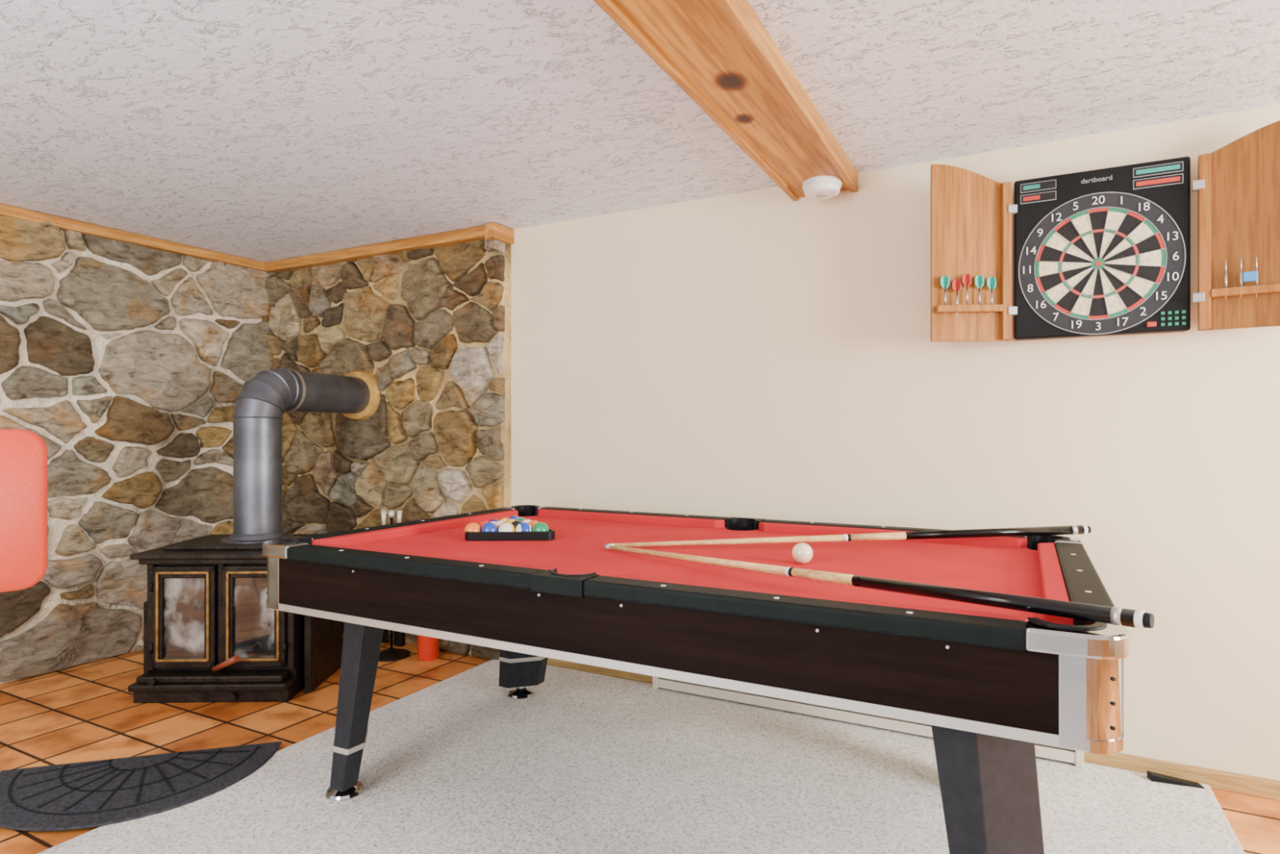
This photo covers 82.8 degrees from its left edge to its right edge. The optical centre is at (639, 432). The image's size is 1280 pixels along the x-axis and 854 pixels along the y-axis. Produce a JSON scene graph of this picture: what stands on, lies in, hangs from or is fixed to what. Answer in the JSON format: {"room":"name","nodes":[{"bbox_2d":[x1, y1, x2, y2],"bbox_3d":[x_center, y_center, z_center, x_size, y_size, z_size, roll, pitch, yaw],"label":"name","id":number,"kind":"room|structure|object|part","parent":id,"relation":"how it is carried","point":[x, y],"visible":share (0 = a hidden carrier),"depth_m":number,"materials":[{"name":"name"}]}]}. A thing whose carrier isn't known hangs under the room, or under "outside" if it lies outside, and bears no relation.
{"room":"game room","nodes":[
{"label":"game room","id":0,"kind":"room"},
{"bbox_2d":[0,214,274,684],"bbox_3d":[-3.048,0.058,2.914,0.146,2.145,3.500,0,0,28],"label":"wall","id":1,"kind":"structure","parent":0,"point":[131,362],"depth_m":3.64,"materials":[{"name":"grey stone"}]},
{"bbox_2d":[0,203,266,271],"bbox_3d":[-3.054,-0.990,2.861,0.085,0.049,3.400,0,0,28],"label":"trim","id":2,"kind":"structure","parent":1,"relation":"attached to","point":[64,224],"depth_m":3.67,"materials":[{"name":"brown wood"}]},
{"bbox_2d":[381,510,386,524],"bbox_3d":[-1.280,0.430,3.631,0.026,0.080,0.026,0,0,28],"label":"handle","id":3,"kind":"object","parent":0,"point":[384,512],"depth_m":3.62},
{"bbox_2d":[262,238,511,659],"bbox_3d":[-1.469,0.057,4.002,1.800,2.145,0.151,0,0,28],"label":"stone wall","id":4,"kind":"structure","parent":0,"point":[432,327],"depth_m":3.87,"materials":[{"name":"brown stone"}]},
{"bbox_2d":[265,225,484,272],"bbox_3d":[-1.447,-0.987,3.954,1.733,0.054,0.085,0,0,28],"label":"trim","id":5,"kind":"structure","parent":4,"relation":"attached to","point":[477,233],"depth_m":3.89,"materials":[{"name":"brown wood"}]},
{"bbox_2d":[396,510,402,522],"bbox_3d":[-1.208,0.430,3.649,0.026,0.080,0.026,0,0,28],"label":"handle","id":6,"kind":"object","parent":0,"point":[398,512],"depth_m":3.64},
{"bbox_2d":[0,0,1279,262],"bbox_3d":[-0.276,-1.065,0.655,7.500,0.100,5.300,0,0,28],"label":"ceiling","id":7,"kind":"structure","parent":0,"point":[263,131],"depth_m":2.21,"materials":[{"name":"white paint"}]},
{"bbox_2d":[593,0,850,201],"bbox_3d":[-0.455,-0.962,0.643,0.210,0.016,5.110,0,0,28],"label":"board","id":8,"kind":"object","parent":7,"relation":"attached to","point":[696,37],"visible":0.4,"depth_m":1.96,"materials":[{"name":"brown wood"}]},
{"bbox_2d":[802,175,841,199],"bbox_3d":[0.693,-0.927,2.767,0.146,0.054,0.146,0,0,28],"label":"smoke detector","id":9,"kind":"object","parent":8,"relation":"attached to","point":[821,187],"visible":1,"depth_m":2.72,"materials":[{"name":"white plastic"}]},
{"bbox_2d":[816,193,827,198],"bbox_3d":[0.693,-0.903,2.767,0.044,0.006,0.044,0,0,28],"label":"grille","id":10,"kind":"object","parent":9,"relation":"attached to","point":[818,195],"depth_m":2.77,"materials":[{"name":"white plastic"}]},
{"bbox_2d":[715,0,857,192],"bbox_3d":[-0.352,-0.979,0.588,0.024,0.073,5.110,0,0,28],"label":"board","id":11,"kind":"object","parent":7,"relation":"attached to","point":[740,13],"visible":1,"depth_m":1.99,"materials":[{"name":"brown wood"}]},
{"bbox_2d":[0,633,1279,853],"bbox_3d":[-0.276,1.180,0.655,7.500,0.100,5.300,0,0,28],"label":"floor","id":12,"kind":"structure","parent":0,"point":[86,712],"depth_m":2.84,"materials":[{"name":"tile"}]},
{"bbox_2d":[0,741,281,831],"bbox_3d":[-1.629,1.111,2.273,0.840,0.010,0.470,0,0,-16],"label":"doormat","id":13,"kind":"object","parent":12,"relation":"on","point":[99,793],"visible":1,"depth_m":2.28,"materials":[{"name":"grey rubber"}]},
{"bbox_2d":[128,533,342,702],"bbox_3d":[-1.789,0.809,3.260,0.714,0.642,0.563,0,0,-2],"label":"wood stove","id":14,"kind":"object","parent":12,"relation":"on","point":[211,634],"visible":0.75,"depth_m":3.08,"materials":[{"name":"metal"}]},
{"bbox_3d":[-2.017,1.030,3.010,0.024,0.024,0.030,0,0,-2],"label":"air knob","id":15,"kind":"part","parent":14,"relation":"part of","materials":[{"name":"metal"}]},
{"bbox_3d":[-2.051,0.780,3.080,0.022,0.430,0.030,0,0,-2],"label":"door frame","id":16,"kind":"part","parent":14,"relation":"part of","materials":[{"name":"metal"}]},
{"bbox_3d":[-2.035,0.776,3.071,0.012,0.382,0.028,0,0,-2],"label":"door brass","id":17,"kind":"part","parent":14,"relation":"part of","materials":[{"name":"gold metal"}]},
{"bbox_3d":[-2.023,0.776,3.075,0.012,0.358,0.020,0,0,-2],"label":"door frame","id":18,"kind":"part","parent":14,"relation":"part of","materials":[{"name":"metal"}]},
{"bbox_3d":[-1.930,0.961,3.074,0.222,0.012,0.028,0,0,-2],"label":"door brass","id":19,"kind":"part","parent":14,"relation":"part of","materials":[{"name":"gold metal"}]},
{"bbox_3d":[-1.931,0.606,3.078,0.198,0.018,0.020,0,0,-2],"label":"door frame","id":20,"kind":"part","parent":14,"relation":"part of","materials":[{"name":"metal"}]},
{"bbox_3d":[-1.930,0.591,3.074,0.222,0.012,0.028,0,0,-2],"label":"door brass","id":21,"kind":"part","parent":14,"relation":"part of","materials":[{"name":"gold metal"}]},
{"bbox_3d":[-1.931,0.776,3.087,0.202,0.362,0.007,0,0,-2],"label":"door glass","id":22,"kind":"part","parent":14,"relation":"part of","materials":[{"name":"clear glass"}]},
{"bbox_3d":[-1.931,0.576,3.083,0.262,0.022,0.030,0,0,-2],"label":"door frame","id":23,"kind":"part","parent":14,"relation":"part of","materials":[{"name":"metal"}]},
{"bbox_3d":[-1.931,0.980,3.083,0.262,0.030,0.030,0,0,-2],"label":"door frame","id":24,"kind":"part","parent":14,"relation":"part of","materials":[{"name":"metal"}]},
{"bbox_3d":[-1.789,0.519,3.289,0.694,0.022,0.505,0,0,-2],"label":"plate","id":25,"kind":"part","parent":14,"relation":"part of","materials":[{"name":"metal"}]},
{"bbox_3d":[-1.790,0.542,3.297,0.654,0.025,0.470,0,0,-2],"label":"cornice","id":26,"kind":"part","parent":14,"relation":"part of","materials":[{"name":"metal"}]},
{"bbox_3d":[-1.838,0.776,3.081,0.012,0.358,0.020,0,0,-2],"label":"door frame","id":27,"kind":"part","parent":14,"relation":"part of","materials":[{"name":"metal"}]},
{"bbox_3d":[-1.825,0.776,3.077,0.012,0.382,0.028,0,0,-2],"label":"door brass","id":28,"kind":"part","parent":14,"relation":"part of","materials":[{"name":"gold metal"}]},
{"bbox_3d":[-1.811,0.780,3.086,0.022,0.430,0.030,0,0,-2],"label":"door frame","id":29,"kind":"part","parent":14,"relation":"part of","materials":[{"name":"metal"}]},
{"bbox_3d":[-1.759,0.780,3.088,0.022,0.430,0.030,0,0,-2],"label":"door frame","id":30,"kind":"part","parent":14,"relation":"part of","materials":[{"name":"metal"}]},
{"bbox_3d":[-1.721,0.959,3.018,0.140,0.083,0.028,0,0,21],"label":"door handle","id":31,"kind":"part","parent":14,"relation":"part of","materials":[{"name":"brown wood"}]},
{"bbox_3d":[-1.744,0.776,3.079,0.012,0.382,0.028,0,0,-2],"label":"door brass","id":32,"kind":"part","parent":14,"relation":"part of","materials":[{"name":"gold metal"}]},
{"bbox_3d":[-1.732,0.776,3.083,0.012,0.358,0.020,0,0,-2],"label":"door frame","id":33,"kind":"part","parent":14,"relation":"part of","materials":[{"name":"metal"}]},
{"bbox_3d":[-1.697,1.100,3.032,0.024,0.024,0.025,0,0,-2],"label":"plinth knob","id":34,"kind":"part","parent":14,"relation":"part of","materials":[{"name":"metal"}]},
{"bbox_3d":[-1.639,0.576,3.091,0.262,0.022,0.030,0,0,-2],"label":"door frame","id":35,"kind":"part","parent":14,"relation":"part of","materials":[{"name":"metal"}]},
{"bbox_3d":[-1.639,0.591,3.082,0.222,0.012,0.028,0,0,-2],"label":"door brass","id":36,"kind":"part","parent":14,"relation":"part of","materials":[{"name":"gold metal"}]},
{"bbox_3d":[-1.639,0.606,3.086,0.198,0.018,0.020,0,0,-2],"label":"door frame","id":37,"kind":"part","parent":14,"relation":"part of","materials":[{"name":"metal"}]},
{"bbox_3d":[-1.639,0.776,3.095,0.202,0.362,0.007,0,0,-2],"label":"door glass","id":38,"kind":"part","parent":14,"relation":"part of","materials":[{"name":"clear glass"}]},
{"bbox_3d":[-1.639,0.980,3.091,0.262,0.030,0.030,0,0,-2],"label":"door frame","id":39,"kind":"part","parent":14,"relation":"part of","materials":[{"name":"metal"}]},
{"bbox_3d":[-1.639,0.961,3.082,0.222,0.012,0.028,0,0,-2],"label":"door brass","id":40,"kind":"part","parent":14,"relation":"part of","materials":[{"name":"gold metal"}]},
{"bbox_3d":[-1.546,0.776,3.089,0.012,0.358,0.020,0,0,-2],"label":"door frame","id":41,"kind":"part","parent":14,"relation":"part of","materials":[{"name":"metal"}]},
{"bbox_3d":[-1.534,0.776,3.085,0.012,0.382,0.028,0,0,-2],"label":"door brass","id":42,"kind":"part","parent":14,"relation":"part of","materials":[{"name":"gold metal"}]},
{"bbox_3d":[-1.519,0.780,3.095,0.022,0.430,0.030,0,0,-2],"label":"door frame","id":43,"kind":"part","parent":14,"relation":"part of","materials":[{"name":"metal"}]},
{"bbox_2d":[220,368,381,543],"bbox_3d":[-1.673,0.068,3.633,0.300,0.845,0.893,0,0,17],"label":"pipe","id":44,"kind":"object","parent":14,"relation":"on","point":[261,403],"visible":0.98,"depth_m":3.31,"materials":[{"name":"silver metal"}]},
{"bbox_2d":[378,647,409,662],"bbox_3d":[-1.257,1.110,3.675,0.180,0.040,0.180,0,0,28],"label":"base","id":45,"kind":"object","parent":12,"relation":"on","point":[393,654],"visible":0.78,"depth_m":3.63,"materials":[{"name":"metal"}]},
{"bbox_2d":[390,517,392,648],"bbox_3d":[-1.257,0.765,3.675,0.014,0.670,0.014,0,0,28],"label":"post","id":46,"kind":"object","parent":45,"relation":"on","point":[391,518],"visible":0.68,"depth_m":3.67,"materials":[{"name":"metal"}]},
{"bbox_2d":[387,509,395,517],"bbox_3d":[-1.257,0.410,3.675,0.040,0.040,0.040,0,0,28],"label":"handle","id":47,"kind":"object","parent":46,"relation":"on","point":[391,513],"depth_m":3.66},
{"bbox_3d":[-1.306,0.740,3.701,0.010,0.540,0.010,0,0,28],"label":"tool rod","id":48,"kind":"object","parent":46,"relation":"hanging from","visible":0},
{"bbox_2d":[382,628,389,643],"bbox_3d":[-1.306,1.015,3.701,0.070,0.110,0.010,0,0,28],"label":"shovel blade","id":49,"kind":"object","parent":48,"relation":"attached to","point":[385,639],"visible":0.29,"depth_m":3.69,"materials":[{"name":"metal"}]},
{"bbox_2d":[417,634,439,661],"bbox_3d":[-1.063,0.922,3.639,0.109,0.415,0.104,0,0,0],"label":"fire extinguisher","id":50,"kind":"object","parent":12,"relation":"on","point":[428,647],"visible":0.23,"depth_m":3.59,"materials":[{"name":"red paint"}]},
{"bbox_2d":[36,659,1244,853],"bbox_3d":[-0.635,1.123,0.724,2.840,0.014,5.085,0,0,28],"label":"carpet","id":51,"kind":"object","parent":12,"relation":"on","point":[588,762],"visible":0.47,"depth_m":2.26,"materials":[{"name":"grey carpet"}]},
{"bbox_2d":[0,429,47,592],"bbox_3d":[-1.625,0.554,1.640,0.428,1.124,0.410,0,0,45],"label":"bar stool","id":52,"kind":"object","parent":51,"relation":"on","point":[23,452],"visible":1,"depth_m":1.60,"materials":[{"name":"red leather"}]},
{"bbox_2d":[262,504,1130,853],"bbox_3d":[0.119,0.720,2.234,2.190,0.792,1.310,0,0,28],"label":"pool table","id":53,"kind":"object","parent":51,"relation":"on","point":[990,683],"visible":0.98,"depth_m":1.61,"materials":[{"name":"fabric"}]},
{"bbox_3d":[-1.073,0.438,2.140,0.040,0.160,0.010,0,0,28],"label":"casting plate","id":54,"kind":"part","parent":53,"relation":"part of","materials":[{"name":"silver metal"}]},
{"bbox_3d":[-0.866,0.794,2.260,0.225,0.552,0.196,0,0,28],"label":"leg","id":55,"kind":"part","parent":53,"relation":"part of","materials":[{"name":"grey laminate"}]},
{"bbox_3d":[-0.816,0.349,2.729,0.075,0.038,1.010,0,0,28],"label":"rail","id":56,"kind":"part","parent":53,"relation":"part of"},
{"bbox_2d":[312,509,518,545],"bbox_3d":[-0.763,0.349,2.700,0.045,0.033,1.016,0,0,28],"label":"cushion","id":57,"kind":"object","parent":53,"relation":"on","point":[381,534],"depth_m":2.57,"materials":[{"name":"red fabric"}]},
{"bbox_3d":[-0.621,0.349,1.927,0.870,0.038,0.075,0,0,28],"label":"rail","id":58,"kind":"part","parent":53,"relation":"part of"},
{"bbox_2d":[315,543,552,569],"bbox_3d":[-0.593,0.349,1.980,0.876,0.033,0.045,0,0,28],"label":"cushion","id":59,"kind":"object","parent":53,"relation":"on","point":[440,557],"depth_m":1.94,"materials":[{"name":"red fabric"}]},
{"bbox_2d":[463,515,555,540],"bbox_3d":[-0.416,0.333,2.517,0.280,0.057,0.302,0,0,28],"label":"ball rack","id":60,"kind":"object","parent":53,"relation":"on","point":[514,527],"visible":1,"depth_m":2.45,"materials":[{"name":"black plastic"}]},
{"bbox_3d":[-0.411,0.346,2.515,0.270,0.029,0.302,0,0,28],"label":"rack frame","id":61,"kind":"part","parent":60,"relation":"part of","materials":[{"name":"black plastic"}]},
{"bbox_3d":[-0.470,0.794,3.049,0.245,0.552,0.191,0,0,28],"label":"leg","id":62,"kind":"part","parent":53,"relation":"part of","materials":[{"name":"grey laminate"}]},
{"bbox_2d":[537,508,724,528],"bbox_3d":[-0.071,0.349,2.965,0.876,0.033,0.045,0,0,28],"label":"cushion","id":63,"kind":"object","parent":53,"relation":"on","point":[563,513],"depth_m":2.92,"materials":[{"name":"red fabric"}]},
{"bbox_3d":[-0.043,0.349,3.018,0.870,0.038,0.075,0,0,28],"label":"rail","id":64,"kind":"part","parent":53,"relation":"part of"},
{"bbox_2d":[791,542,813,564],"bbox_3d":[0.450,0.333,2.010,0.057,0.057,0.057,0,0,28],"label":"cue ball","id":65,"kind":"object","parent":53,"relation":"on","point":[802,553],"visible":1,"depth_m":1.99,"materials":[{"name":"white plastic"}]},
{"bbox_3d":[0.276,0.349,1.452,0.880,0.038,0.075,0,0,28],"label":"rail","id":66,"kind":"part","parent":53,"relation":"part of","materials":[{"name":"black wood"}]},
{"bbox_2d":[605,573,1025,622],"bbox_3d":[0.304,0.349,1.505,0.886,0.033,0.045,0,0,28],"label":"cushion","id":67,"kind":"object","parent":53,"relation":"on","point":[995,615],"depth_m":1.46,"materials":[{"name":"red fabric"}]},
{"bbox_2d":[606,524,1091,546],"bbox_3d":[0.648,0.324,2.269,1.507,0.072,0.029,0,0,0],"label":"billiard cue","id":68,"kind":"object","parent":53,"relation":"on","point":[1072,529],"visible":0.87,"depth_m":2.26,"materials":[{"name":"brown wood"}]},
{"bbox_2d":[604,544,1154,628],"bbox_3d":[0.358,0.323,1.710,0.030,0.074,1.436,0,0,-40],"label":"billiard cue","id":69,"kind":"object","parent":53,"relation":"on","point":[1121,616],"visible":1,"depth_m":1.39,"materials":[{"name":"brown wood"}]},
{"bbox_2d":[759,521,1026,548],"bbox_3d":[0.826,0.349,2.490,0.886,0.033,0.045,0,0,28],"label":"cushion","id":70,"kind":"object","parent":53,"relation":"on","point":[784,527],"depth_m":2.50,"materials":[{"name":"red fabric"}]},
{"bbox_3d":[0.854,0.349,2.543,0.880,0.038,0.075,0,0,28],"label":"rail","id":71,"kind":"part","parent":53,"relation":"part of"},
{"bbox_3d":[0.684,0.794,1.421,0.242,0.552,0.174,0,0,-17],"label":"leg","id":72,"kind":"part","parent":53,"relation":"part of","materials":[{"name":"grey laminate"}]},
{"bbox_2d":[1037,542,1073,625],"bbox_3d":[1.000,0.349,1.767,0.045,0.033,1.016,0,0,28],"label":"cushion","id":73,"kind":"object","parent":53,"relation":"on","point":[1055,581],"depth_m":1.68,"materials":[{"name":"red fabric"}]},
{"bbox_3d":[0.712,0.438,1.196,0.040,0.160,0.010,0,0,28],"label":"casting plate","id":74,"kind":"part","parent":53,"relation":"part of","materials":[{"name":"silver metal"}]},
{"bbox_3d":[1.053,0.349,1.739,0.075,0.038,1.010,0,0,28],"label":"rail","id":75,"kind":"part","parent":53,"relation":"part of","materials":[{"name":"black wood"}]},
{"bbox_3d":[0.807,0.438,1.225,0.010,0.160,0.040,0,0,28],"label":"casting plate","id":76,"kind":"part","parent":53,"relation":"part of","materials":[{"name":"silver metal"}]},
{"bbox_2d":[1146,770,1204,788],"bbox_3d":[1.706,1.105,2.316,0.146,0.022,0.031,0,0,20],"label":"wedge","id":77,"kind":"object","parent":51,"relation":"on","point":[1153,776],"visible":1,"depth_m":2.31,"materials":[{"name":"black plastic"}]},
{"bbox_2d":[511,104,1279,780],"bbox_3d":[0.908,0.058,2.891,7.500,2.145,0.140,0,0,28],"label":"wall","id":78,"kind":"structure","parent":0,"point":[765,353],"depth_m":2.75,"materials":[{"name":"beige paint"}]},
{"bbox_2d":[484,222,513,244],"bbox_3d":[-0.690,-0.976,3.570,0.060,0.072,0.155,0,0,28],"label":"trim","id":79,"kind":"structure","parent":78,"relation":"attached to","point":[493,231],"depth_m":3.52,"materials":[{"name":"brown wood"}]},
{"bbox_2d":[652,675,1084,768],"bbox_3d":[0.779,1.085,2.819,1.610,0.062,0.062,0,0,28],"label":"baseboard heater","id":80,"kind":"object","parent":78,"relation":"attached to","point":[1076,757],"visible":0.56,"depth_m":2.82,"materials":[{"name":"white metal"}]},
{"bbox_2d":[546,657,1279,800],"bbox_3d":[1.679,1.103,2.392,5.270,0.055,0.024,0,0,28],"label":"baseboard","id":81,"kind":"structure","parent":78,"relation":"attached to","point":[1261,787],"depth_m":2.36,"materials":[{"name":"brown wood"}]},
{"bbox_2d":[930,120,1279,342],"bbox_3d":[1.521,-0.630,2.401,1.038,0.620,0.186,0,0,24],"label":"cabinet","id":82,"kind":"object","parent":78,"relation":"attached to","point":[1104,251],"visible":1,"depth_m":2.38,"materials":[{"name":"brown wood"}]},
{"bbox_2d":[935,304,1003,312],"bbox_3d":[1.142,-0.430,2.519,0.220,0.024,0.026,0,0,4],"label":"shelf","id":83,"kind":"object","parent":82,"relation":"attached to","point":[939,308],"depth_m":2.51,"materials":[{"name":"brown wood"}]},
{"bbox_3d":[1.152,-0.630,2.539,0.262,0.620,0.016,0,0,4],"label":"door panel","id":84,"kind":"part","parent":82,"relation":"part of","materials":[{"name":"brown wood"}]},
{"bbox_3d":[1.360,-0.803,2.481,0.107,0.030,0.005,0,0,28],"label":"display frame","id":85,"kind":"part","parent":82,"relation":"part of","materials":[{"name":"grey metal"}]},
{"bbox_3d":[1.360,-0.841,2.481,0.107,0.030,0.005,0,0,28],"label":"display frame","id":86,"kind":"part","parent":82,"relation":"part of","materials":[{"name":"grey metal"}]},
{"bbox_3d":[1.657,-0.803,2.325,0.132,0.030,0.005,0,0,28],"label":"display frame","id":87,"kind":"part","parent":82,"relation":"part of","materials":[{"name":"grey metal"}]},
{"bbox_3d":[1.657,-0.841,2.325,0.132,0.030,0.005,0,0,28],"label":"display frame","id":88,"kind":"part","parent":82,"relation":"part of","materials":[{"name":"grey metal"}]},
{"bbox_3d":[1.861,-0.630,2.208,0.262,0.620,0.016,0,0,34],"label":"door panel","id":89,"kind":"part","parent":82,"relation":"part of","materials":[{"name":"brown wood"}]},
{"bbox_2d":[1211,283,1279,297],"bbox_3d":[1.857,-0.430,2.186,0.220,0.024,0.026,0,0,34],"label":"shelf","id":90,"kind":"object","parent":82,"relation":"attached to","point":[1226,290],"depth_m":2.20,"materials":[{"name":"brown wood"}]},
{"bbox_3d":[-1.208,0.740,3.649,0.010,0.540,0.010,0,0,28],"label":"tool rod","id":91,"kind":"object","parent":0,"visible":0},
{"bbox_2d":[393,630,404,646],"bbox_3d":[-1.208,1.015,3.649,0.050,0.110,0.036,0,0,28],"label":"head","id":92,"kind":"object","parent":91,"relation":"attached to","point":[398,637],"visible":0.56,"depth_m":3.63}
]}

